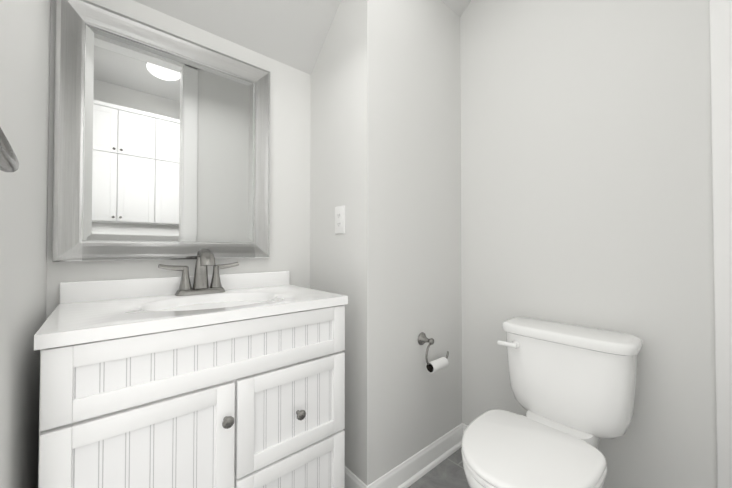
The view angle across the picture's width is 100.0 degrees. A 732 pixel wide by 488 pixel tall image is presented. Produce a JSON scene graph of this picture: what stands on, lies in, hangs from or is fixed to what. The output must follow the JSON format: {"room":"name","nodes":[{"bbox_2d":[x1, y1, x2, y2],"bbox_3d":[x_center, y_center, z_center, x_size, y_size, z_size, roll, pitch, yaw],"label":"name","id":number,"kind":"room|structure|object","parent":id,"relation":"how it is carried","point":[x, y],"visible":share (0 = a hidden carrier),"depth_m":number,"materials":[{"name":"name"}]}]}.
{"room":"bathroom","nodes":[
{"label":"bathroom","id":0,"kind":"room"},
{"bbox_2d":[0,0,50,487],"bbox_3d":[-0.035,-0.434,-0.234,0.100,2.950,3.300,1,-1,-41],"label":"wall","id":1,"kind":"structure","parent":0,"point":[25,29],"depth_m":0.68,"materials":[{"name":"white paint"}]},
{"bbox_2d":[0,127,18,171],"bbox_3d":[-0.255,-0.141,0.165,0.090,0.189,0.180,1,-1,-41],"label":"towel ring","id":2,"kind":"object","parent":1,"relation":"attached to","point":[9,161],"visible":1,"depth_m":0.20,"materials":[{"name":"silver metal"}]},
{"bbox_2d":[46,0,310,319],"bbox_3d":[-0.698,0.064,1.297,1.095,2.000,0.100,1,-1,-41],"label":"wall","id":3,"kind":"structure","parent":0,"point":[290,106],"depth_m":1.46,"materials":[{"name":"white paint"}]},
{"bbox_2d":[52,0,270,261],"bbox_3d":[-0.717,-0.371,1.198,0.701,0.860,0.034,1,-1,-41],"label":"mirror","id":4,"kind":"object","parent":3,"relation":"attached to","point":[161,144],"visible":1,"depth_m":1.14,"materials":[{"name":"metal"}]},
{"bbox_2d":[133,0,470,74],"bbox_3d":[-0.052,-1.370,1.127,1.827,1.137,1.230,1,-1,-41],"label":"ceiling","id":5,"kind":"structure","parent":0,"point":[293,33],"depth_m":1.35,"materials":[{"name":"white paint"}]},
{"bbox_2d":[310,0,461,485],"bbox_3d":[0.123,-0.405,1.711,0.782,2.950,0.550,1,-1,-41],"label":"wall","id":6,"kind":"structure","parent":0,"point":[385,148],"depth_m":1.40,"materials":[{"name":"white paint"}]},
{"bbox_2d":[335,205,344,233],"bbox_3d":[-0.118,-0.108,1.380,0.009,0.124,0.075,1,-1,-41],"label":"electrical outlet","id":7,"kind":"object","parent":6,"relation":"attached to","point":[339,219],"visible":1,"depth_m":1.37,"materials":[{"name":"white plastic"}]},
{"bbox_2d":[345,466,363,487],"bbox_3d":[-0.165,1.017,1.391,0.045,0.096,0.430,1,-1,-41],"label":"baseboard","id":8,"kind":"structure","parent":6,"relation":"attached to","point":[351,480],"depth_m":1.29,"materials":[{"name":"white paint"}]},
{"bbox_2d":[358,425,464,487],"bbox_3d":[0.248,1.018,1.417,0.672,0.096,0.028,1,-1,-41],"label":"baseboard","id":9,"kind":"structure","parent":6,"relation":"attached to","point":[410,471],"depth_m":1.42,"materials":[{"name":"white paint"}]},
{"bbox_2d":[418,332,448,372],"bbox_3d":[0.326,0.505,1.457,0.176,0.172,0.079,1,-1,-41],"label":"paper holder","id":10,"kind":"object","parent":6,"relation":"attached to","point":[437,364],"visible":1,"depth_m":1.43,"materials":[{"name":"silver metal"}]},
{"bbox_2d":[408,447,469,487],"bbox_3d":[0.621,1.099,0.305,1.827,0.100,3.300,1,-1,-41],"label":"floor","id":11,"kind":"structure","parent":0,"point":[449,472],"depth_m":1.41,"materials":[{"name":"tile"}]},
{"bbox_2d":[34,248,347,487],"bbox_3d":[-0.516,0.537,1.043,0.790,1.045,0.509,1,-1,-41],"label":"bathroom vanity","id":12,"kind":"object","parent":11,"relation":"on","point":[201,378],"visible":1,"depth_m":0.85,"materials":[{"name":"white paint"}]},
{"bbox_2d":[462,317,642,487],"bbox_3d":[0.598,0.694,1.044,0.698,0.732,0.447,1,-1,-41],"label":"toilet","id":13,"kind":"object","parent":11,"relation":"on","point":[573,387],"visible":1,"depth_m":1.05,"materials":[{"name":"white ceramic"}]},
{"bbox_2d":[460,0,716,487],"bbox_3d":[1.455,-0.420,0.680,0.100,2.950,2.750,1,-1,-41],"label":"wall","id":14,"kind":"structure","parent":0,"point":[586,169],"depth_m":1.21,"materials":[{"name":"white paint"}]},
{"bbox_2d":[709,0,731,487],"bbox_3d":[1.143,-0.241,0.951,0.019,2.600,0.095,1,-1,-41],"label":"door frame","id":15,"kind":"structure","parent":14,"relation":"attached to","point":[721,59],"depth_m":0.96,"materials":[{"name":"white paint"}]}
]}

